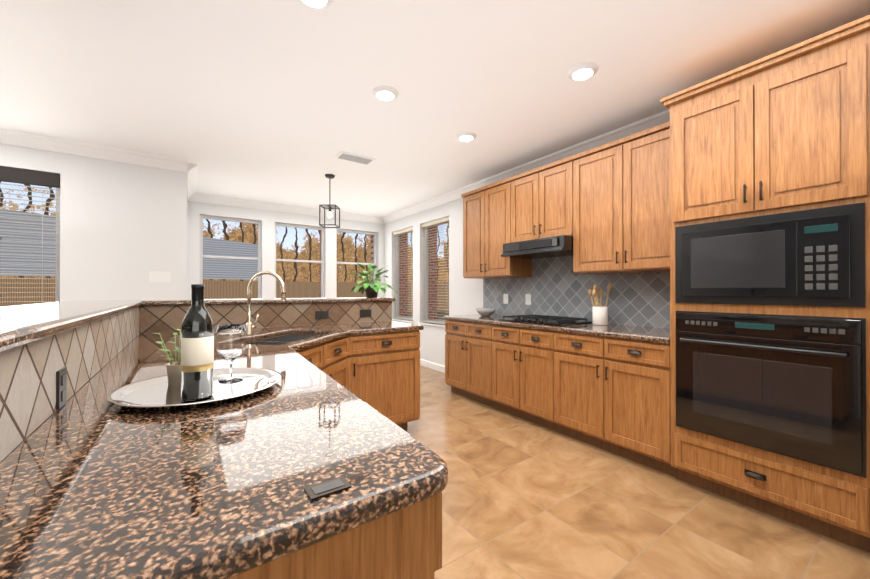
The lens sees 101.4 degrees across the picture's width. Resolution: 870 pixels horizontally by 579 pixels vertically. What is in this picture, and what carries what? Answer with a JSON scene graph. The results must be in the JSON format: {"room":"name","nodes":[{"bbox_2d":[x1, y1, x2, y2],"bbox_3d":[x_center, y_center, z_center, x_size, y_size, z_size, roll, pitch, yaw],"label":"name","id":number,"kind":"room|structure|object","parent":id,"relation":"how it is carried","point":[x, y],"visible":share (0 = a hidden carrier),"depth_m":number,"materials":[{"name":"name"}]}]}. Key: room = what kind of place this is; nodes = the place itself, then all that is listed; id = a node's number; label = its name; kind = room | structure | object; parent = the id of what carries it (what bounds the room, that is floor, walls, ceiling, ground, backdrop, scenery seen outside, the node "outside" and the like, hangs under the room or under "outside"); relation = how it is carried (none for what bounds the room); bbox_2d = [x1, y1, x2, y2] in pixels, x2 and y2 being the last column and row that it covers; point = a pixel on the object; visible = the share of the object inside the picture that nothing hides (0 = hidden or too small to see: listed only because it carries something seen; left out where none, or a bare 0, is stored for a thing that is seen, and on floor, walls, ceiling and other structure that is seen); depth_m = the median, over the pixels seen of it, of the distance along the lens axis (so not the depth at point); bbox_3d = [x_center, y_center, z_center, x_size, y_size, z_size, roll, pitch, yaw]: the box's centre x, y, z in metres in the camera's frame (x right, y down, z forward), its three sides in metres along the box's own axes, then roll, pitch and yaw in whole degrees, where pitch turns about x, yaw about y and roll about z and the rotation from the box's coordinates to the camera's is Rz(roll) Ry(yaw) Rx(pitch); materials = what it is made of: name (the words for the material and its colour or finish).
{"room":"kitchen","nodes":[
{"label":"kitchen","id":0,"kind":"room"},
{"bbox_2d":[0,143,186,301],"bbox_3d":[-4.820,-0.086,2.476,5.080,2.620,0.050,0,0,-35],"label":"wall","id":1,"kind":"structure","parent":0,"point":[123,229],"depth_m":3.57,"materials":[{"name":"white paint"}]},
{"bbox_2d":[0,166,59,306],"bbox_3d":[-3.889,-0.313,3.127,0.838,1.555,0.042,0,0,-35],"label":"window blinds","id":2,"kind":"object","parent":1,"relation":"attached to","point":[26,176],"visible":0.79,"depth_m":3.25,"materials":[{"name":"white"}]},
{"bbox_2d":[55,188,59,301],"bbox_3d":[-3.893,-0.296,3.133,0.910,1.595,0.125,0,0,-35],"label":"window","id":3,"kind":"structure","parent":1,"relation":"in","point":[57,254],"depth_m":3.38,"materials":[{"name":"grey plastic"}]},
{"bbox_2d":[0,128,197,176],"bbox_3d":[-4.739,-1.344,2.448,5.175,0.105,0.095,0,0,-35],"label":"crown molding","id":4,"kind":"structure","parent":1,"relation":"attached to","point":[28,140],"depth_m":3.45,"materials":[{"name":"white"}]},
{"bbox_2d":[149,271,170,281],"bbox_3d":[-2.912,-0.136,3.771,0.180,0.110,0.010,0,0,-35],"label":"light switch","id":5,"kind":"object","parent":1,"relation":"attached to","point":[157,276],"visible":1,"depth_m":3.77,"materials":[{"name":"white plastic"}]},
{"bbox_2d":[187,173,196,200],"bbox_3d":[-3.076,-1.336,4.504,0.095,0.105,1.350,0,0,-35],"label":"crown molding","id":6,"kind":"structure","parent":1,"relation":"attached to","point":[191,181],"depth_m":4.71,"materials":[{"name":"white"}]},
{"bbox_2d":[187,201,383,298],"bbox_3d":[-2.384,-0.072,6.044,3.300,2.620,0.150,0,0,-35],"label":"wall","id":7,"kind":"structure","parent":0,"point":[268,219],"depth_m":5.76,"materials":[{"name":"white paint"}]},
{"bbox_2d":[200,215,260,297],"bbox_3d":[-3.136,-0.297,5.498,0.890,1.615,0.175,0,0,-35],"label":"window","id":8,"kind":"structure","parent":7,"relation":"in","point":[202,256],"depth_m":5.53,"materials":[{"name":"white plastic"}]},
{"bbox_2d":[195,193,379,223],"bbox_3d":[-2.293,-1.330,5.963,3.050,0.105,0.095,0,0,-35],"label":"crown molding","id":9,"kind":"structure","parent":7,"relation":"attached to","point":[205,198],"depth_m":5.78,"materials":[{"name":"white"}]},
{"bbox_2d":[275,223,323,297],"bbox_3d":[-2.300,-0.294,6.082,0.890,1.615,0.175,0,0,-35],"label":"window","id":10,"kind":"structure","parent":7,"relation":"in","point":[322,252],"depth_m":6.24,"materials":[{"name":"grey plastic"}]},
{"bbox_2d":[336,229,375,297],"bbox_3d":[-1.459,-0.292,6.669,0.890,1.615,0.175,0,0,-35],"label":"window","id":11,"kind":"structure","parent":7,"relation":"in","point":[355,232],"depth_m":6.70,"materials":[{"name":"grey plastic"}]},
{"bbox_2d":[319,230,373,297],"bbox_3d":[-2.422,-0.071,6.230,3.450,2.740,0.200,0,0,-35],"label":"brick wall","id":12,"kind":"structure","parent":0,"point":[372,250],"depth_m":7.05,"materials":[{"name":"red brick"}]},
{"bbox_2d":[399,221,448,319],"bbox_3d":[0.856,-0.077,4.723,0.200,2.740,6.426,0,0,-35],"label":"brick wall","id":13,"kind":"structure","parent":0,"point":[432,292],"depth_m":6.06,"materials":[{"name":"red brick"}]},
{"bbox_2d":[0,0,869,216],"bbox_3d":[-1.699,-1.433,0.764,8.630,0.060,9.700,0,0,-35],"label":"ceiling","id":14,"kind":"structure","parent":0,"point":[275,101],"depth_m":2.34,"materials":[{"name":"white paint"}]},
{"bbox_2d":[299,0,332,8],"bbox_3d":[-0.575,-1.389,1.681,0.188,0.020,0.188,0,0,-35],"label":"recessed light","id":15,"kind":"object","parent":14,"relation":"in","point":[318,4],"visible":1,"depth_m":1.72,"materials":[{"name":"white"}]},
{"bbox_2d":[319,174,339,227],"bbox_3d":[-1.278,-1.076,4.333,0.196,0.626,0.196,0,0,1],"label":"pendant light","id":16,"kind":"object","parent":14,"relation":"hanging from","point":[329,177],"visible":1,"depth_m":4.32,"materials":[{"name":"black metal"}]},
{"bbox_2d":[335,151,375,164],"bbox_3d":[-0.845,-1.385,3.776,0.380,0.012,0.200,0,0,-35],"label":"ceiling vent","id":17,"kind":"object","parent":14,"relation":"in","point":[350,157],"visible":0.96,"depth_m":3.75,"materials":[{"name":"white metal"}]},
{"bbox_2d":[372,86,398,100],"bbox_3d":[-0.352,-1.386,2.532,0.188,0.020,0.188,0,0,-35],"label":"recessed light","id":18,"kind":"object","parent":14,"relation":"in","point":[387,93],"visible":0.98,"depth_m":2.50,"materials":[{"name":"white"}]},
{"bbox_2d":[456,132,476,140],"bbox_3d":[0.284,-1.383,3.238,0.188,0.020,0.188,0,0,-35],"label":"recessed light","id":19,"kind":"object","parent":14,"relation":"in","point":[465,136],"visible":1,"depth_m":3.21,"materials":[{"name":"white"}]},
{"bbox_2d":[567,62,598,80],"bbox_3d":[0.946,-1.387,2.282,0.188,0.020,0.188,0,0,-35],"label":"recessed light","id":20,"kind":"object","parent":14,"relation":"in","point":[582,71],"visible":1,"depth_m":2.26,"materials":[{"name":"white"}]},
{"bbox_2d":[384,198,655,365],"bbox_3d":[0.770,-0.078,4.541,0.150,2.620,6.226,0,0,-35],"label":"wall","id":21,"kind":"structure","parent":0,"point":[465,296],"depth_m":5.54,"materials":[{"name":"white paint"}]},
{"bbox_2d":[392,231,413,322],"bbox_3d":[-0.548,-0.258,6.399,0.175,1.645,0.820,0,0,-35],"label":"window","id":22,"kind":"structure","parent":21,"relation":"in","point":[397,290],"depth_m":6.71,"materials":[{"name":"grey plastic"}]},
{"bbox_2d":[393,227,412,319],"bbox_3d":[-0.554,-0.275,6.396,0.042,1.605,0.748,0,0,-35],"label":"window blinds","id":23,"kind":"object","parent":22,"relation":"attached to","point":[401,232],"visible":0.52,"depth_m":6.40,"materials":[{"name":"beige"}]},
{"bbox_2d":[417,222,444,326],"bbox_3d":[0.025,-0.261,5.577,0.175,1.645,0.855,0,0,-35],"label":"window","id":24,"kind":"structure","parent":21,"relation":"in","point":[434,324],"depth_m":5.91,"materials":[{"name":"grey plastic"}]},
{"bbox_2d":[422,217,448,323],"bbox_3d":[0.020,-0.278,5.574,0.042,1.605,0.783,0,0,-35],"label":"window blinds","id":25,"kind":"object","parent":24,"relation":"attached to","point":[435,222],"visible":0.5,"depth_m":5.62,"materials":[{"name":"beige"}]},
{"bbox_2d":[420,359,444,372],"bbox_3d":[-0.184,1.187,5.757,0.016,0.100,2.770,0,0,-35],"label":"baseboard","id":26,"kind":"structure","parent":21,"relation":"attached to","point":[434,366],"depth_m":5.52,"materials":[{"name":"white wood"}]},
{"bbox_2d":[463,176,538,278],"bbox_3d":[0.731,-0.660,4.159,0.350,1.040,0.852,0,0,-35],"label":"upper cabinet","id":27,"kind":"object","parent":21,"relation":"attached to","point":[490,251],"depth_m":3.97,"materials":[{"name":"brown wood"}]},
{"bbox_2d":[380,109,669,223],"bbox_3d":[0.713,-1.336,4.414,0.095,0.105,6.076,0,0,-35],"label":"crown molding","id":28,"kind":"structure","parent":21,"relation":"attached to","point":[663,117],"depth_m":3.79,"materials":[{"name":"white"}]},
{"bbox_2d":[515,155,574,246],"bbox_3d":[1.152,-0.827,3.557,0.350,0.710,0.740,0,0,-35],"label":"upper cabinet","id":29,"kind":"object","parent":21,"relation":"attached to","point":[544,195],"depth_m":3.37,"materials":[{"name":"brown wood"}]},
{"bbox_2d":[501,235,572,258],"bbox_3d":[1.085,-0.405,3.509,0.488,0.135,0.732,0,0,-35],"label":"range hood","id":30,"kind":"object","parent":29,"relation":"attached to","point":[559,246],"depth_m":3.36,"materials":[{"name":"black metal"}]},
{"bbox_2d":[483,256,669,328],"bbox_3d":[1.317,-0.012,3.614,0.010,0.650,2.412,0,0,-35],"label":"backsplash","id":31,"kind":"structure","parent":21,"relation":"attached to","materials":[{"name":"grey tile"}]},
{"bbox_2d":[563,124,662,274],"bbox_3d":[1.598,-0.665,2.917,0.350,1.040,0.944,0,0,-35],"label":"upper cabinet","id":32,"kind":"object","parent":21,"relation":"attached to","point":[619,183],"depth_m":2.82,"materials":[{"name":"brown wood"}]},
{"bbox_2d":[405,365,869,578],"bbox_3d":[-1.699,1.247,0.753,8.630,0.060,9.700,0,0,-35],"label":"floor","id":33,"kind":"structure","parent":0,"point":[523,498],"depth_m":1.90,"materials":[{"name":"tile"}]},
{"bbox_2d":[0,403,447,578],"bbox_3d":[-0.550,0.666,1.918,2.085,1.110,2.830,0,0,-35],"label":"kitchen counter","id":34,"kind":"object","parent":33,"relation":"on","point":[317,461],"depth_m":0.52,"materials":[{"name":"brown stone"}]},
{"bbox_2d":[106,368,281,409],"bbox_3d":[-0.694,0.291,1.069,0.430,0.021,0.430,0,0,-35],"label":"tray","id":35,"kind":"object","parent":34,"relation":"on","point":[156,393],"visible":0.77,"depth_m":1.03,"materials":[{"name":"silver metal"}]},
{"bbox_2d":[155,329,180,385],"bbox_3d":[-0.803,0.210,1.115,0.138,0.168,0.088,0,0,-35],"label":"herb pot","id":36,"kind":"object","parent":35,"relation":"on","point":[174,373],"visible":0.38,"depth_m":1.09,"materials":[{"name":"beige ceramic"}]},
{"bbox_2d":[181,284,213,399],"bbox_3d":[-0.653,0.140,0.981,0.076,0.308,0.076,0,0,-35],"label":"wine bottle","id":37,"kind":"object","parent":35,"relation":"on","point":[197,354],"visible":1,"depth_m":0.95,"materials":[{"name":"black glass"}]},
{"bbox_2d":[214,324,246,382],"bbox_3d":[-0.663,0.205,1.158,0.094,0.178,0.094,0,0,-35],"label":"wine glass","id":38,"kind":"object","parent":35,"relation":"on","point":[230,342],"visible":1,"depth_m":1.13,"materials":[{"name":"clear glass"}]},
{"bbox_2d":[0,297,423,486],"bbox_3d":[-0.679,0.094,1.891,2.400,0.035,3.290,0,0,-35],"label":"countertop","id":39,"kind":"structure","parent":34,"relation":"on","point":[60,363],"depth_m":1.07,"materials":[{"name":"brown stone"}]},
{"bbox_2d":[246,271,285,335],"bbox_3d":[-1.153,0.090,2.406,0.224,0.435,0.265,0,0,-35],"label":"faucet","id":40,"kind":"object","parent":39,"relation":"on","point":[249,328],"depth_m":2.40,"materials":[{"name":"silver metal"}]},
{"bbox_2d":[349,263,397,297],"bbox_3d":[-0.641,-0.100,3.665,0.517,0.365,0.630,0,0,-35],"label":"potted plant","id":41,"kind":"object","parent":39,"relation":"on","point":[370,290],"visible":1,"depth_m":3.61,"materials":[{"name":"green plant"}]},
{"bbox_2d":[247,335,317,344],"bbox_3d":[-1.007,0.423,2.365,0.812,0.400,0.812,0,0,-35],"label":"sink","id":42,"kind":"object","parent":34,"relation":"in","point":[251,339],"depth_m":2.39,"materials":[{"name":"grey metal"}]},
{"bbox_2d":[304,476,350,500],"bbox_3d":[-0.162,0.299,0.538,0.060,0.004,0.036,0,0,-35],"label":"outlet plate","id":43,"kind":"object","parent":34,"relation":"attached to","point":[333,487],"depth_m":0.53,"materials":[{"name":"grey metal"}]},
{"bbox_2d":[445,319,482,402],"bbox_3d":[0.617,0.793,4.073,0.628,0.875,0.852,0,0,-35],"label":"base cabinet","id":44,"kind":"object","parent":33,"relation":"on","point":[463,338],"depth_m":3.95,"materials":[{"name":"brown wood"}]},
{"bbox_2d":[483,323,542,425],"bbox_3d":[1.038,0.790,3.471,0.628,0.875,0.864,0,0,-35],"label":"base cabinet","id":45,"kind":"object","parent":33,"relation":"on","point":[512,356],"depth_m":3.36,"materials":[{"name":"brown wood"}]},
{"bbox_2d":[543,327,662,471],"bbox_3d":[1.484,0.788,2.832,0.628,0.875,0.944,0,0,-35],"label":"base cabinet","id":46,"kind":"object","parent":33,"relation":"on","point":[605,392],"depth_m":2.61,"materials":[{"name":"brown wood"}]},
{"bbox_2d":[443,315,662,342],"bbox_3d":[1.054,0.333,3.441,0.638,0.040,2.432,0,0,-35],"label":"countertop","id":47,"kind":"structure","parent":46,"relation":"on","point":[625,329],"depth_m":2.91,"materials":[{"name":"brown stone"}]},
{"bbox_2d":[476,308,495,315],"bbox_3d":[0.609,0.272,4.272,0.250,0.086,0.250,0,0,-35],"label":"bowl","id":48,"kind":"object","parent":47,"relation":"on","point":[485,311],"visible":1,"depth_m":4.20,"materials":[{"name":"grey ceramic"}]},
{"bbox_2d":[499,315,591,326],"bbox_3d":[1.063,0.291,3.491,0.510,0.041,0.710,0,0,-35],"label":"cooktop","id":49,"kind":"object","parent":47,"relation":"in","point":[555,320],"depth_m":3.39,"materials":[{"name":"black metal"}]},
{"bbox_2d":[588,284,611,324],"bbox_3d":[1.453,0.129,3.144,0.190,0.363,0.168,0,0,-35],"label":"utensil crock","id":50,"kind":"object","parent":47,"relation":"on","point":[600,315],"visible":1,"depth_m":3.11,"materials":[{"name":"white ceramic"}]},
{"bbox_2d":[663,15,869,551],"bbox_3d":[1.978,0.012,2.097,0.664,2.420,0.832,0,0,-35],"label":"tall cabinet","id":51,"kind":"object","parent":33,"relation":"on","point":[715,231],"depth_m":1.85,"materials":[{"name":"brown wood"}]},
{"bbox_2d":[675,202,865,306],"bbox_3d":[1.845,-0.156,2.005,0.332,0.475,0.762,0,0,-35],"label":"microwave","id":52,"kind":"object","parent":51,"relation":"in","point":[808,256],"depth_m":1.84,"materials":[{"name":"black"}]},
{"bbox_2d":[676,311,866,477],"bbox_3d":[1.823,0.492,1.986,0.386,0.720,0.762,0,0,-35],"label":"wall oven","id":53,"kind":"object","parent":51,"relation":"in","point":[788,385],"depth_m":1.82,"materials":[{"name":"black"}]},
{"label":"outside","id":54,"kind":"structure","parent":0,"visible":0},
{"bbox_2d":[408,311,448,320],"bbox_3d":[-5.754,1.366,8.105,60.000,0.001,40.000,0,0,-35],"label":"ground","id":55,"kind":"structure","parent":54,"point":[443,313],"depth_m":20.16,"materials":[{"name":"brown plant"}]},
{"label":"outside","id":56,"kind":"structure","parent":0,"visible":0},
{"bbox_2d":[0,181,443,312],"bbox_3d":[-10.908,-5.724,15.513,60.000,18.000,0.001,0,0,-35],"label":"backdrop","id":57,"kind":"structure","parent":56,"point":[226,278],"depth_m":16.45,"materials":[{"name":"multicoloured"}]},
{"bbox_2d":[444,223,448,311],"bbox_3d":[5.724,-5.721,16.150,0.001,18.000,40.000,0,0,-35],"label":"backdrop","id":58,"kind":"structure","parent":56,"point":[446,286],"depth_m":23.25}
]}

